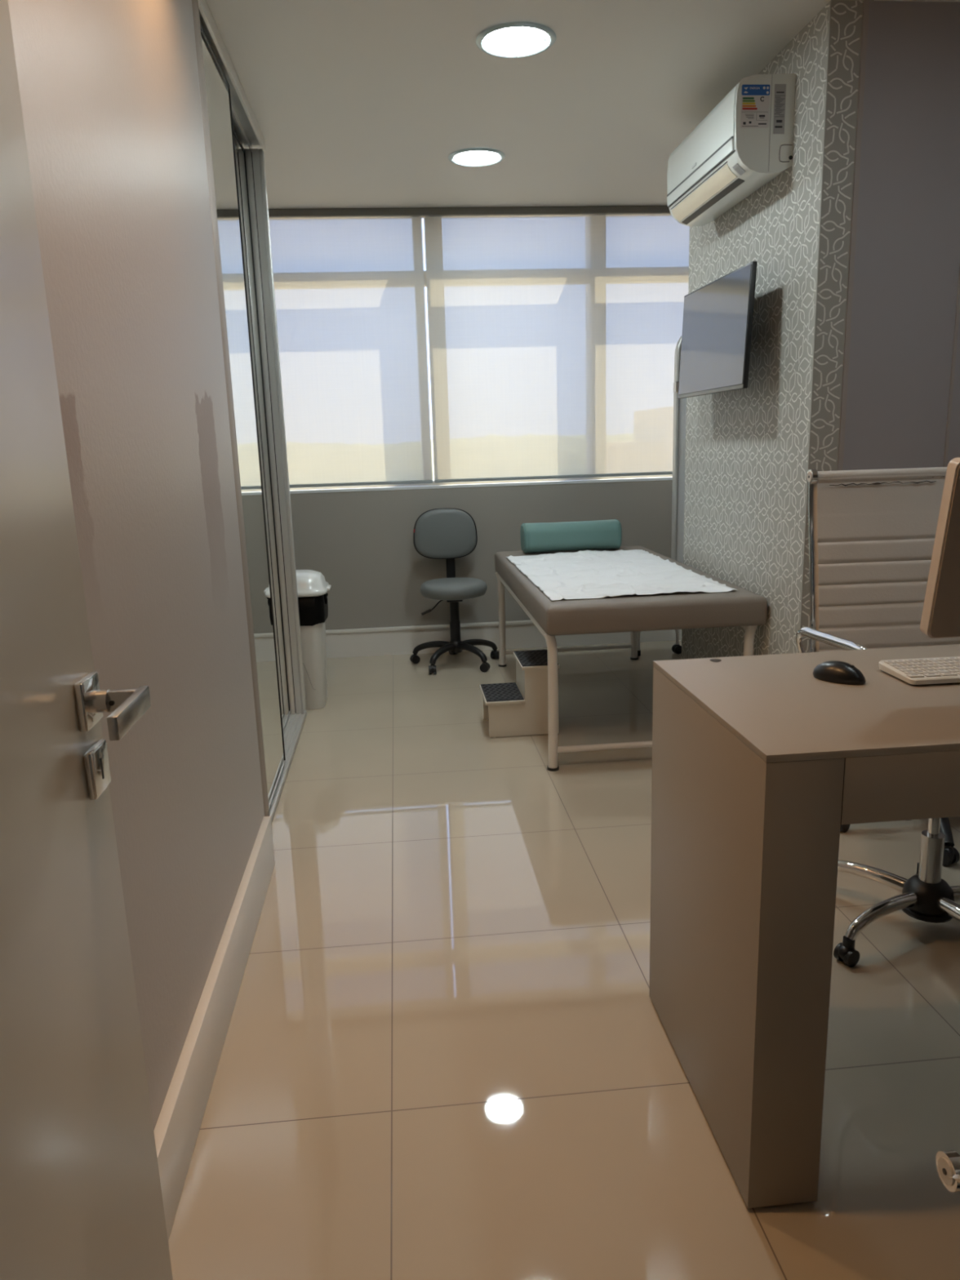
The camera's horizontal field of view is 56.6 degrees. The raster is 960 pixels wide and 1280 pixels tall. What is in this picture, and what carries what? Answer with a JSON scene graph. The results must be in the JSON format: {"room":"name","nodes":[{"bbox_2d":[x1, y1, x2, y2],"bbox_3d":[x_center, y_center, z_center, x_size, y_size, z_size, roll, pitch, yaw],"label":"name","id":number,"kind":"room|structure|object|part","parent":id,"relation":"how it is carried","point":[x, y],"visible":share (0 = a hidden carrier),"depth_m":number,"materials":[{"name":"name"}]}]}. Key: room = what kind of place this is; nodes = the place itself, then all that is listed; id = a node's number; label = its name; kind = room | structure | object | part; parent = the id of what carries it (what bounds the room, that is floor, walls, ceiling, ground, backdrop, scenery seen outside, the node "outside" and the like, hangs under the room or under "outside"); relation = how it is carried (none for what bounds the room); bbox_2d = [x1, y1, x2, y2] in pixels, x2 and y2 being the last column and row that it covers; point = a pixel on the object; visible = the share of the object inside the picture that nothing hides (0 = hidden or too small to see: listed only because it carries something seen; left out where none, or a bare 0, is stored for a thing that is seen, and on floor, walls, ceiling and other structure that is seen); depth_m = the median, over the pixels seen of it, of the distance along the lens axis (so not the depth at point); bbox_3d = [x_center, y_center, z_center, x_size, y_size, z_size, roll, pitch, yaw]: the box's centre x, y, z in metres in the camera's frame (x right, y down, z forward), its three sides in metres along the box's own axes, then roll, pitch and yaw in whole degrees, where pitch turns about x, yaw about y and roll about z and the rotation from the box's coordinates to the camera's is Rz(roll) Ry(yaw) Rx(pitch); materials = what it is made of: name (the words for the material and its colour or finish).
{"room":"examination room","nodes":[
{"label":"examination room","id":0,"kind":"room"},
{"bbox_2d":[8,0,264,1130],"bbox_3d":[-0.561,-0.089,0.451,0.120,2.533,4.220,-3,13,-5],"label":"wall","id":1,"kind":"structure","parent":0,"point":[109,90],"depth_m":1.65,"materials":[{"name":"beige paint"}]},
{"bbox_2d":[0,0,173,1279],"bbox_3d":[-0.408,0.094,0.533,0.114,2.130,0.926,-2,13,0],"label":"door","id":2,"kind":"structure","parent":1,"relation":"in","point":[81,1197],"depth_m":0.86,"materials":[{"name":"beige wood"}]},
{"bbox_3d":[-0.384,0.075,0.916,0.057,0.025,0.118,-3,13,-5],"label":"handle","id":3,"kind":"part","parent":2,"relation":"part of","materials":[{"name":"silver metal"}]},
{"bbox_2d":[153,816,275,1239],"bbox_3d":[-0.452,1.067,0.705,0.022,0.160,4.200,-3,13,-5],"label":"baseboard","id":4,"kind":"structure","parent":1,"relation":"attached to","point":[177,1127],"depth_m":1.80,"materials":[{"name":"white wood"}]},
{"bbox_2d":[289,217,672,630],"bbox_3d":[0.085,-1.201,5.343,3.700,2.533,0.178,-3,13,-5],"label":"wall","id":5,"kind":"structure","parent":0,"point":[362,544],"depth_m":5.37,"materials":[{"name":"grey paint"}]},
{"bbox_2d":[268,207,432,488],"bbox_3d":[-0.979,-1.632,5.066,1.370,1.506,0.065,-3,13,-5],"label":"roller blind","id":6,"kind":"object","parent":5,"relation":"attached to","point":[349,292],"visible":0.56,"depth_m":5.08,"materials":[{"name":"grey fabric"}]},
{"bbox_2d":[289,270,672,493],"bbox_3d":[0.067,-1.681,5.274,3.500,1.560,0.258,-3,13,-5],"label":"window","id":7,"kind":"structure","parent":5,"relation":"attached to","point":[650,477],"depth_m":5.33,"materials":[{"name":"silver metal"}]},
{"bbox_3d":[0.094,-0.942,5.388,3.500,0.017,0.158,-3,13,-5],"label":"sill","id":8,"kind":"part","parent":7,"relation":"part of","materials":[{"name":"white metal"}]},
{"bbox_3d":[0.089,-0.952,5.440,3.500,0.065,0.090,-3,13,-5],"label":"sill rail","id":9,"kind":"part","parent":7,"relation":"part of","materials":[{"name":"silver metal"}]},
{"bbox_2d":[325,620,681,657],"bbox_3d":[0.131,-0.027,5.501,3.500,0.172,0.026,-3,13,-5],"label":"baseboard","id":10,"kind":"structure","parent":5,"relation":"attached to","point":[402,640],"depth_m":5.46,"materials":[{"name":"white"}]},
{"bbox_2d":[422,205,689,483],"bbox_3d":[0.758,-1.720,5.215,2.122,1.506,0.065,-3,13,-5],"label":"roller blind","id":11,"kind":"object","parent":5,"relation":"attached to","point":[554,332],"visible":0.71,"depth_m":5.18,"materials":[{"name":"grey fabric"}]},
{"bbox_2d":[168,640,959,1279],"bbox_3d":[0.458,0.840,2.191,3.700,0.100,7.215,-3,13,-5],"label":"floor","id":12,"kind":"structure","parent":0,"point":[447,1053],"depth_m":1.90,"materials":[{"name":"tile"}]},
{"bbox_2d":[191,0,306,822],"bbox_3d":[-1.118,-0.694,3.242,0.693,2.532,1.568,-3,13,-5],"label":"mirror door","id":13,"kind":"structure","parent":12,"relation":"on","point":[237,177],"depth_m":3.29,"materials":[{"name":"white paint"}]},
{"bbox_2d":[200,28,284,805],"bbox_3d":[-0.797,-0.628,2.980,0.009,2.442,0.718,-3,13,-5],"label":"mirror","id":14,"kind":"object","parent":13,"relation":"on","point":[217,86],"depth_m":3.07,"materials":[{"name":"white mirror"}]},
{"bbox_2d":[233,133,288,727],"bbox_3d":[-0.917,-0.762,3.597,0.009,2.442,0.834,-3,13,-5],"label":"mirror","id":15,"kind":"object","parent":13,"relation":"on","point":[242,155],"depth_m":3.90,"materials":[{"name":"white mirror"}]},
{"bbox_3d":[-0.919,-0.760,3.584,0.022,2.460,0.868,-3,13,-5],"label":"sliding door","id":16,"kind":"part","parent":13,"relation":"part of","materials":[{"name":"grey metal"}]},
{"bbox_2d":[295,569,331,710],"bbox_3d":[-0.900,-0.007,4.411,0.350,0.670,0.326,-3,13,-5],"label":"waste bin","id":17,"kind":"object","parent":12,"relation":"on","point":[313,588],"visible":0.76,"depth_m":4.30,"materials":[{"name":"white plastic"}]},
{"bbox_3d":[-0.909,-0.283,4.349,0.326,0.104,0.326,-3,13,-5],"label":"bin lid","id":18,"kind":"part","parent":17,"relation":"part of","materials":[{"name":"white plastic"}]},
{"bbox_2d":[409,507,499,674],"bbox_3d":[-0.152,-0.299,5.109,0.537,0.890,0.512,-3,13,-5],"label":"chair","id":19,"kind":"object","parent":12,"relation":"on","point":[449,534],"visible":1,"depth_m":5.16,"materials":[{"name":"grey fabric"}]},
{"bbox_3d":[-0.276,0.046,5.188,0.246,0.085,0.050,1,13,11],"label":"leg","id":20,"kind":"part","parent":19,"relation":"part of","materials":[{"name":"black plastic"}]},
{"bbox_3d":[-0.250,-0.188,5.062,0.174,0.089,0.020,-4,13,-10],"label":"height lever","id":21,"kind":"part","parent":19,"relation":"part of","materials":[{"name":"black plastic"}]},
{"bbox_3d":[-0.213,0.076,5.045,0.050,0.085,0.246,6,15,32],"label":"leg","id":22,"kind":"part","parent":19,"relation":"part of","materials":[{"name":"black plastic"}]},
{"bbox_3d":[-0.202,-0.619,5.191,0.364,0.286,0.042,-3,13,-5],"label":"backrest","id":23,"kind":"part","parent":19,"relation":"part of","materials":[{"name":"grey plastic"}]},
{"bbox_3d":[-0.172,-0.412,5.265,0.053,0.276,0.048,-3,13,-5],"label":"stem","id":24,"kind":"part","parent":19,"relation":"part of","materials":[{"name":"black plastic"}]},
{"bbox_3d":[-0.150,-0.295,5.083,0.384,0.086,0.384,-3,13,-5],"label":"seat","id":25,"kind":"part","parent":19,"relation":"part of","materials":[{"name":"grey plastic"}]},
{"bbox_3d":[-0.155,-0.255,5.156,0.090,0.027,0.265,-3,13,-5],"label":"seat plate","id":26,"kind":"part","parent":19,"relation":"part of","materials":[{"name":"black plastic"}]},
{"bbox_3d":[-0.045,0.067,5.059,0.050,0.085,0.246,-13,17,-41],"label":"leg","id":27,"kind":"part","parent":19,"relation":"part of","materials":[{"name":"black plastic"}]},
{"bbox_3d":[-0.011,0.033,5.210,0.246,0.085,0.050,-7,13,-21],"label":"leg","id":28,"kind":"part","parent":19,"relation":"part of","materials":[{"name":"black plastic"}]},
{"bbox_2d":[480,649,559,737],"bbox_3d":[0.173,0.234,3.985,0.323,0.318,0.292,-3,13,-5],"label":"step stool","id":29,"kind":"object","parent":12,"relation":"on","point":[521,708],"visible":0.88,"depth_m":3.87,"materials":[{"name":"beige"}]},
{"bbox_2d":[494,546,767,771],"bbox_3d":[0.593,-0.011,4.243,0.848,0.660,1.755,-3,13,-5],"label":"examination table","id":30,"kind":"object","parent":12,"relation":"on","point":[742,607],"visible":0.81,"depth_m":3.37,"materials":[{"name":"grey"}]},
{"bbox_3d":[0.118,-0.122,5.045,0.052,0.544,0.038,-3,13,-5],"label":"leg","id":31,"kind":"part","parent":30,"relation":"part of","materials":[{"name":"white metal"}]},
{"bbox_3d":[0.189,-0.187,4.173,0.020,0.033,1.660,-3,13,-5],"label":"rail","id":32,"kind":"part","parent":30,"relation":"part of","materials":[{"name":"white metal"}]},
{"bbox_3d":[0.275,0.235,3.426,0.052,0.544,0.038,-3,13,-5],"label":"leg","id":33,"kind":"part","parent":30,"relation":"part of","materials":[{"name":"white metal"}]},
{"bbox_2d":[520,519,622,553],"bbox_3d":[0.492,-0.565,4.834,0.532,0.158,0.164,-3,13,-6],"label":"bolster","id":34,"kind":"object","parent":30,"relation":"on","point":[535,537],"visible":1,"depth_m":4.77,"materials":[{"name":"teal leather"}]},
{"bbox_2d":[506,549,737,600],"bbox_3d":[0.568,-0.326,4.093,0.758,0.018,1.408,-3,13,-5],"label":"sheet","id":35,"kind":"object","parent":30,"relation":"on","point":[586,574],"visible":1,"depth_m":3.94,"materials":[{"name":"white paper"}]},
{"bbox_3d":[0.889,-0.161,5.111,0.052,0.544,0.038,-3,13,-5],"label":"leg","id":36,"kind":"part","parent":30,"relation":"part of","materials":[{"name":"white metal"}]},
{"bbox_3d":[1.054,0.195,3.493,0.052,0.544,0.038,-3,13,-5],"label":"leg","id":37,"kind":"part","parent":30,"relation":"part of","materials":[{"name":"white metal"}]},
{"bbox_2d":[637,336,686,656],"bbox_3d":[1.343,-0.825,5.111,0.911,1.823,0.100,-3,13,-5],"label":"folding screen","id":38,"kind":"object","parent":12,"relation":"on","point":[679,404],"visible":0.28,"depth_m":5.03,"materials":[{"name":"silver metal"}]},
{"bbox_3d":[1.380,-0.918,5.130,0.556,1.653,0.023,-3,13,-5],"label":"panel frame","id":39,"kind":"part","parent":38,"relation":"part of","materials":[{"name":"silver metal"}]},
{"bbox_3d":[1.380,-0.910,5.096,0.562,1.653,0.023,-3,13,-5],"label":"panel frame","id":40,"kind":"part","parent":38,"relation":"part of","materials":[{"name":"silver metal"}]},
{"bbox_3d":[1.381,-0.902,5.062,0.568,1.653,0.023,-3,13,-5],"label":"panel frame","id":41,"kind":"part","parent":38,"relation":"part of","materials":[{"name":"silver metal"}]},
{"bbox_2d":[648,644,959,1208],"bbox_3d":[1.115,0.460,1.734,1.431,0.802,0.585,-3,13,-5],"label":"desk","id":42,"kind":"object","parent":12,"relation":"on","point":[759,762],"visible":1,"depth_m":1.46,"materials":[{"name":"beige wood"}]},
{"bbox_3d":[0.463,0.495,1.679,0.120,0.780,0.585,-3,13,-5],"label":"panel","id":43,"kind":"part","parent":42,"relation":"part of","materials":[{"name":"beige wood"}]},
{"bbox_2d":[813,660,866,684],"bbox_3d":[0.678,0.058,1.681,0.058,0.036,0.102,-12,16,-38],"label":"computer mouse","id":44,"kind":"object","parent":42,"relation":"on","point":[832,671],"visible":1,"depth_m":1.66,"materials":[{"name":"black plastic"}]},
{"bbox_2d":[878,656,959,684],"bbox_3d":[0.978,0.053,1.693,0.398,0.022,0.128,-3,13,-4],"label":"keyboard","id":45,"kind":"object","parent":42,"relation":"on","point":[922,671],"visible":1,"depth_m":1.67,"materials":[{"name":"white plastic"}]},
{"bbox_2d":[920,457,959,638],"bbox_3d":[0.994,-0.095,1.453,0.510,0.413,0.150,-3,13,-5],"label":"monitor","id":46,"kind":"object","parent":42,"relation":"on","point":[940,615],"visible":1,"depth_m":1.44,"materials":[{"name":"beige"}]},
{"bbox_2d":[795,466,959,967],"bbox_3d":[1.138,0.173,2.189,0.609,1.162,0.671,-2,13,-3],"label":"office chair","id":47,"kind":"object","parent":12,"relation":"on","point":[872,532],"visible":0.56,"depth_m":2.38,"materials":[{"name":"white leather"}]},
{"bbox_3d":[0.910,-0.025,2.168,0.019,0.705,0.580,-2,13,-3],"label":"rail","id":48,"kind":"part","parent":47,"relation":"part of","materials":[{"name":"silver metal"}]},
{"bbox_3d":[0.887,0.134,2.224,0.053,0.319,0.417,-2,13,-3],"label":"armrest","id":49,"kind":"part","parent":47,"relation":"part of","materials":[{"name":"silver metal"}]},
{"bbox_3d":[1.018,0.634,2.394,0.249,0.071,0.035,10,17,43],"label":"leg","id":50,"kind":"part","parent":47,"relation":"part of","materials":[{"name":"silver metal"}]},
{"bbox_3d":[0.991,0.679,2.196,0.249,0.071,0.035,-8,14,-27],"label":"leg","id":51,"kind":"part","parent":47,"relation":"part of","materials":[{"name":"silver metal"}]},
{"bbox_3d":[1.176,0.693,2.108,0.035,0.071,0.249,-4,13,-10],"label":"leg","id":52,"kind":"part","parent":47,"relation":"part of","materials":[{"name":"silver metal"}]},
{"bbox_3d":[1.318,0.656,2.252,0.249,0.071,0.035,0,13,8],"label":"leg","id":53,"kind":"part","parent":47,"relation":"part of","materials":[{"name":"silver metal"}]},
{"bbox_2d":[840,817,959,866],"bbox_3d":[1.404,0.371,2.846,0.567,0.472,0.594,-3,13,-5],"label":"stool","id":54,"kind":"object","parent":12,"relation":"on","point":[951,855],"visible":0.08,"depth_m":2.62,"materials":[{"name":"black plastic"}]},
{"bbox_3d":[1.401,0.543,2.735,0.050,0.090,0.271,1,13,14],"label":"leg","id":55,"kind":"part","parent":54,"relation":"part of","materials":[{"name":"black plastic"}]},
{"bbox_2d":[935,1150,959,1191],"bbox_3d":[0.775,0.509,0.732,0.610,1.162,0.639,-3,13,-5],"label":"office chair","id":56,"kind":"object","parent":12,"relation":"on","point":[948,1162],"visible":1,"depth_m":1.00,"materials":[{"name":"grey plastic"}]},
{"bbox_3d":[0.553,0.325,0.649,0.019,0.705,0.580,-3,13,-5],"label":"rail","id":57,"kind":"part","parent":56,"relation":"part of","materials":[{"name":"silver metal"}]},
{"bbox_2d":[205,0,959,208],"bbox_3d":[0.377,-1.738,1.616,3.700,0.120,7.215,-3,13,-5],"label":"ceiling","id":58,"kind":"structure","parent":0,"point":[354,104],"depth_m":3.30,"materials":[{"name":"white paint"}]},
{"bbox_2d":[448,147,505,166],"bbox_3d":[-0.015,-2.206,4.076,0.262,0.012,0.262,-3,13,-5],"label":"recessed light","id":59,"kind":"object","parent":58,"relation":"in","point":[473,157],"visible":1,"depth_m":4.06,"materials":[{"name":"grey plastic"}]},
{"bbox_2d":[453,151,499,164],"bbox_3d":[-0.015,-2.208,4.076,0.207,0.005,0.207,-14,17,-43],"label":"diffuser","id":60,"kind":"object","parent":59,"relation":"attached to","point":[460,157],"depth_m":4.07,"materials":[{"name":"white plastic"}]},
{"bbox_2d":[475,21,556,57],"bbox_3d":[0.117,-1.947,2.897,0.262,0.012,0.262,-3,13,-5],"label":"recessed light","id":61,"kind":"object","parent":58,"relation":"in","point":[519,39],"visible":1,"depth_m":2.88,"materials":[{"name":"grey plastic"}]},
{"bbox_2d":[484,26,547,53],"bbox_3d":[0.117,-1.949,2.896,0.207,0.005,0.207,-14,17,-43],"label":"diffuser","id":62,"kind":"object","parent":61,"relation":"attached to","point":[497,40],"depth_m":2.89,"materials":[{"name":"white plastic"}]},
{"bbox_2d":[681,0,863,659],"bbox_3d":[1.092,-0.847,3.614,0.104,2.536,1.306,-3,13,-5],"label":"wall","id":63,"kind":"structure","parent":0,"point":[750,451],"depth_m":3.16,"materials":[{"name":"grey"}]},
{"bbox_2d":[677,261,757,398],"bbox_3d":[0.963,-1.191,3.508,0.132,0.426,0.750,-3,13,-5],"label":"television","id":64,"kind":"object","parent":63,"relation":"attached to","point":[717,320],"visible":1,"depth_m":3.41,"materials":[{"name":"black plastic"}]},
{"bbox_2d":[666,73,795,226],"bbox_3d":[0.912,-1.802,3.338,0.206,0.302,0.759,-3,13,-5],"label":"air conditioner","id":65,"kind":"object","parent":63,"relation":"attached to","point":[745,142],"visible":1,"depth_m":3.05,"materials":[{"name":"white plastic"}]},
{"bbox_3d":[0.815,-1.747,3.349,0.008,0.042,0.731,-3,13,-5],"label":"panel","id":66,"kind":"part","parent":65,"relation":"part of","materials":[{"name":"white plastic"}]},
{"bbox_3d":[0.836,-1.856,3.323,0.055,0.181,0.739,-3,13,-5],"label":"panel","id":67,"kind":"part","parent":65,"relation":"part of","materials":[{"name":"white plastic"}]},
{"bbox_2d":[681,177,744,224],"bbox_3d":[0.882,-1.672,3.409,0.024,0.014,0.632,-3,13,-5],"label":"vent","id":68,"kind":"object","parent":65,"relation":"attached to","point":[730,186],"depth_m":3.37,"materials":[{"name":"grey plastic"}]},
{"bbox_2d":[742,115,766,126],"bbox_3d":[0.914,-1.733,2.964,0.090,0.044,0.001,-3,13,-5],"label":"print","id":69,"kind":"object","parent":65,"relation":"attached to","point":[747,120],"depth_m":2.96,"materials":[{"name":"grey paper"}]},
{"bbox_2d":[774,91,785,128],"bbox_3d":[0.998,-1.765,2.965,0.036,0.109,0.001,-3,13,-5],"label":"print","id":70,"kind":"object","parent":65,"relation":"attached to","point":[780,96],"depth_m":2.96,"materials":[{"name":"grey paper"}]},
{"bbox_2d":[846,0,959,470],"bbox_3d":[1.572,-0.871,3.657,1.061,2.533,1.302,-3,13,-5],"label":"wall","id":71,"kind":"structure","parent":0,"point":[909,255],"depth_m":2.88,"materials":[{"name":"grey paint"}]},
{"bbox_2d":[837,0,959,471],"bbox_3d":[1.399,-0.719,2.999,0.389,2.533,0.009,-3,13,-5],"label":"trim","id":72,"kind":"structure","parent":71,"relation":"attached to","point":[868,6],"depth_m":2.87,"materials":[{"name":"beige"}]}
]}

